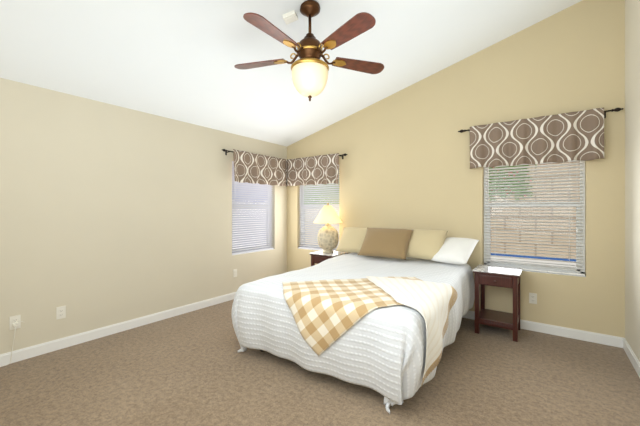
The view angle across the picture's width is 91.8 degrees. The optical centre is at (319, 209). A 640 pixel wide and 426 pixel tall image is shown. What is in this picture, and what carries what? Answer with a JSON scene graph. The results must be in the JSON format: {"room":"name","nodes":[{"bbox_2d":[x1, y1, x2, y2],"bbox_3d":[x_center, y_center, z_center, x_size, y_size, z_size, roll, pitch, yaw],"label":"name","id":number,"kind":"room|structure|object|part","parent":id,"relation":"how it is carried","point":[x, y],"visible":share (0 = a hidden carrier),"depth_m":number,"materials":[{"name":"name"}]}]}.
{"room":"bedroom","nodes":[
{"label":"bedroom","id":0,"kind":"room"},
{"bbox_2d":[0,78,286,353],"bbox_3d":[-2.024,0.087,3.683,0.150,2.480,4.661,0,0,36],"label":"wall","id":1,"kind":"structure","parent":0,"point":[110,214],"depth_m":3.27,"materials":[{"name":"paint"}]},
{"bbox_2d":[0,315,22,366],"bbox_3d":[-2.697,1.126,2.574,0.072,0.398,0.352,0,0,36],"label":"electrical outlet","id":2,"kind":"object","parent":1,"relation":"attached to","point":[15,322],"visible":1,"depth_m":2.68,"materials":[{"name":"white plastic"}]},
{"bbox_2d":[56,306,65,319],"bbox_3d":[-2.462,0.984,2.948,0.009,0.114,0.070,0,0,36],"label":"electrical outlet","id":3,"kind":"object","parent":1,"relation":"attached to","point":[61,312],"visible":1,"depth_m":2.95,"materials":[{"name":"white plastic"}]},
{"bbox_2d":[0,292,235,365],"bbox_3d":[-1.958,1.278,3.635,0.014,0.097,4.661,0,0,36],"label":"baseboard","id":4,"kind":"structure","parent":1,"relation":"attached to","point":[41,349],"depth_m":3.21,"materials":[{"name":"white wood"}]},
{"bbox_2d":[233,269,236,276],"bbox_3d":[-1.258,0.950,4.597,0.009,0.114,0.070,0,0,36],"label":"electrical outlet","id":5,"kind":"object","parent":1,"relation":"attached to","point":[234,272],"visible":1,"depth_m":4.60,"materials":[{"name":"white plastic"}]},
{"bbox_2d":[232,161,273,254],"bbox_3d":[-1.086,-0.015,4.954,0.135,1.397,0.890,0,0,36],"label":"window","id":6,"kind":"structure","parent":1,"relation":"in","point":[244,206],"depth_m":4.91,"materials":[{"name":"white plastic"}]},
{"bbox_2d":[222,149,286,185],"bbox_3d":[-0.955,-0.628,4.902,0.138,0.472,1.430,0,0,36],"label":"valance","id":7,"kind":"object","parent":1,"relation":"attached to","point":[253,168],"visible":0.96,"depth_m":4.86,"materials":[{"name":"brown fabric"}]},
{"bbox_3d":[-0.972,-0.813,4.915,0.095,0.070,1.430,0,0,36],"label":"rod","id":8,"kind":"part","parent":7,"relation":"part of","materials":[{"name":"black metal"}]},
{"bbox_2d":[0,0,581,146],"bbox_3d":[-0.212,-1.734,2.360,4.637,1.318,4.961,0,0,36],"label":"ceiling","id":9,"kind":"structure","parent":0,"point":[178,60],"depth_m":2.96,"materials":[{"name":"paint"}]},
{"bbox_2d":[282,10,297,23],"bbox_3d":[-0.247,-1.597,2.583,0.115,0.064,0.082,0,0,16],"label":"smoke detector","id":10,"kind":"object","parent":9,"relation":"attached to","point":[290,17],"visible":1,"depth_m":2.56,"materials":[{"name":"white plastic"}]},
{"bbox_2d":[234,0,383,100],"bbox_3d":[-0.107,-1.274,2.500,1.313,0.782,1.268,0,0,36],"label":"ceiling fan","id":11,"kind":"object","parent":9,"relation":"hanging from","point":[309,68],"visible":0.98,"depth_m":2.44,"materials":[{"name":"brown wood"}]},
{"bbox_3d":[-0.515,-1.248,2.670,0.470,0.008,0.152,0,11,16],"label":"blade","id":12,"kind":"part","parent":11,"relation":"part of","materials":[{"name":"brown wood"}]},
{"bbox_3d":[-0.335,-1.248,2.172,0.152,0.008,0.470,13,7,33],"label":"blade","id":13,"kind":"part","parent":11,"relation":"part of","materials":[{"name":"brown wood"}]},
{"bbox_3d":[-0.280,-1.258,2.597,0.232,0.090,0.111,0,0,36],"label":"arm","id":14,"kind":"part","parent":11,"relation":"part of"},
{"bbox_3d":[-0.196,-1.258,2.377,0.080,0.090,0.245,0,0,36],"label":"arm","id":15,"kind":"part","parent":11,"relation":"part of"},
{"bbox_3d":[-0.083,-1.043,2.545,0.300,0.224,0.300,0,0,36],"label":"globe","id":16,"kind":"part","parent":11,"relation":"part of","materials":[{"name":"white glass"}]},
{"bbox_3d":[0.037,-1.258,2.379,0.236,0.090,0.101,0,0,36],"label":"arm","id":17,"kind":"part","parent":11,"relation":"part of"},
{"bbox_3d":[0.109,-1.258,2.610,0.156,0.090,0.206,0,0,36],"label":"arm","id":18,"kind":"part","parent":11,"relation":"part of"},
{"bbox_3d":[0.193,-1.248,2.189,0.152,0.008,0.470,14,-8,-37],"label":"blade","id":19,"kind":"part","parent":11,"relation":"part of","materials":[{"name":"brown wood"}]},
{"bbox_3d":[0.340,-1.248,2.698,0.470,0.008,0.152,0,-11,-20],"label":"blade","id":20,"kind":"part","parent":11,"relation":"part of","materials":[{"name":"brown wood"}]},
{"bbox_2d":[0,299,639,425],"bbox_3d":[-0.212,1.387,2.360,4.637,0.120,4.961,0,0,36],"label":"floor","id":21,"kind":"structure","parent":0,"point":[194,368],"depth_m":2.33,"materials":[{"name":"beige carpet"}]},
{"bbox_2d":[309,251,348,265],"bbox_3d":[0.139,0.992,4.685,0.440,0.670,0.442,0,0,36],"label":"nightstand","id":22,"kind":"object","parent":21,"relation":"on","point":[317,257],"visible":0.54,"depth_m":4.58,"materials":[{"name":"brown wood"}]},
{"bbox_2d":[313,203,342,252],"bbox_3d":[0.121,0.279,4.704,0.444,0.755,0.444,0,0,36],"label":"lamp","id":23,"kind":"object","parent":22,"relation":"on","point":[328,238],"visible":1,"depth_m":4.59,"materials":[{"name":"ceramic"}]},
{"bbox_3d":[0.121,0.074,4.704,0.444,0.265,0.444,0,0,36],"label":"lamp shade","id":24,"kind":"part","parent":23,"relation":"part of","materials":[{"name":"beige fabric"}]},
{"bbox_2d":[232,227,478,413],"bbox_3d":[0.517,0.785,3.257,1.807,1.084,2.262,0,0,35],"label":"bed","id":25,"kind":"object","parent":21,"relation":"on","point":[382,311],"visible":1,"depth_m":2.50,"materials":[{"name":"white fabric"}]},
{"bbox_2d":[335,227,381,254],"bbox_3d":[0.528,0.424,4.262,0.591,0.334,0.324,0,0,35],"label":"pillow","id":26,"kind":"object","parent":25,"relation":"on","point":[352,239],"depth_m":4.21,"materials":[{"name":"beige fabric"}]},
{"bbox_2d":[392,228,448,261],"bbox_3d":[1.214,0.420,3.768,0.608,0.340,0.324,0,0,35],"label":"pillow","id":27,"kind":"object","parent":25,"relation":"on","point":[420,243],"depth_m":3.66,"materials":[{"name":"beige fabric"}]},
{"bbox_2d":[430,237,478,264],"bbox_3d":[1.546,0.468,3.541,0.439,0.265,0.498,0,0,35],"label":"pillow","id":28,"kind":"object","parent":25,"relation":"on","point":[450,250],"depth_m":3.48,"materials":[{"name":"white fabric"}]},
{"bbox_2d":[472,264,522,341],"bbox_3d":[1.929,0.990,3.365,0.430,0.675,0.442,0,0,36],"label":"nightstand","id":29,"kind":"object","parent":21,"relation":"on","point":[499,276],"visible":1,"depth_m":3.27,"materials":[{"name":"brown wood"}]},
{"bbox_2d":[287,0,624,337],"bbox_3d":[1.207,-0.473,4.302,4.637,3.600,0.150,0,0,36],"label":"wall","id":30,"kind":"structure","parent":0,"point":[404,163],"depth_m":3.60,"materials":[{"name":"paint"}]},
{"bbox_2d":[287,153,347,185],"bbox_3d":[-0.106,-0.628,5.084,1.305,0.472,0.136,0,0,36],"label":"valance","id":31,"kind":"object","parent":30,"relation":"attached to","point":[316,170],"visible":1,"depth_m":5.07,"materials":[{"name":"brown fabric"}]},
{"bbox_3d":[-0.094,-0.813,5.101,1.305,0.070,0.095,0,0,36],"label":"rod","id":32,"kind":"part","parent":31,"relation":"part of","materials":[{"name":"black metal"}]},
{"bbox_2d":[298,175,338,250],"bbox_3d":[-0.006,-0.015,5.179,0.865,1.397,0.135,0,0,36],"label":"window","id":33,"kind":"structure","parent":30,"relation":"in","point":[328,191],"depth_m":5.22,"materials":[{"name":"white plastic"}]},
{"bbox_2d":[529,293,536,303],"bbox_3d":[2.326,0.975,3.386,0.070,0.114,0.009,0,0,36],"label":"electrical outlet","id":34,"kind":"object","parent":30,"relation":"attached to","point":[532,298],"visible":1,"depth_m":3.38,"materials":[{"name":"white plastic"}]},
{"bbox_2d":[484,160,585,276],"bbox_3d":[2.347,-0.022,3.459,0.937,1.422,0.137,0,0,36],"label":"window","id":35,"kind":"structure","parent":30,"relation":"in","point":[578,270],"depth_m":3.40,"materials":[{"name":"white plastic"}]},
{"bbox_2d":[458,108,622,168],"bbox_3d":[2.270,-0.728,3.348,1.460,0.501,0.138,0,0,36],"label":"valance","id":36,"kind":"object","parent":30,"relation":"attached to","point":[568,136],"visible":1,"depth_m":3.26,"materials":[{"name":"brown fabric"}]},
{"bbox_3d":[2.282,-0.928,3.365,1.460,0.070,0.095,0,0,36],"label":"rod","id":37,"kind":"part","parent":36,"relation":"part of","materials":[{"name":"black metal"}]},
{"bbox_2d":[462,310,623,347],"bbox_3d":[1.159,1.278,4.236,4.337,0.097,0.014,0,0,36],"label":"baseboard","id":38,"kind":"structure","parent":30,"relation":"attached to","point":[605,339],"depth_m":3.19,"materials":[{"name":"white wood"}]},
{"bbox_2d":[625,0,639,361],"bbox_3d":[1.599,-0.455,1.037,0.150,3.563,4.661,0,0,36],"label":"wall","id":39,"kind":"structure","parent":0,"point":[632,172],"depth_m":2.70,"materials":[{"name":"paint"}]},
{"bbox_2d":[623,338,639,377],"bbox_3d":[1.533,1.278,1.085,0.014,0.097,4.661,0,0,36],"label":"baseboard","id":40,"kind":"structure","parent":39,"relation":"attached to","point":[632,357],"depth_m":2.67,"materials":[{"name":"white wood"}]},
{"label":"outside","id":41,"kind":"structure","parent":0,"visible":0},
{"bbox_2d":[232,182,267,248],"bbox_3d":[-2.227,-0.523,5.652,0.001,4.300,5.500,0,0,36],"label":"window blind","id":42,"kind":"structure","parent":41,"point":[249,222],"depth_m":6.63,"materials":[{"name":"white plastic"}]},
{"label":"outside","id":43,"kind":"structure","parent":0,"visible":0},
{"bbox_2d":[305,184,338,246],"bbox_3d":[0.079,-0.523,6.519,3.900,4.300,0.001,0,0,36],"label":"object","id":44,"kind":"structure","parent":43,"point":[314,211],"depth_m":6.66,"materials":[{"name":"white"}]},
{"bbox_2d":[489,161,579,266],"bbox_3d":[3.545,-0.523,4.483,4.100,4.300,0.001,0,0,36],"label":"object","id":45,"kind":"structure","parent":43,"point":[519,259],"depth_m":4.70,"materials":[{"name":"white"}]}
]}

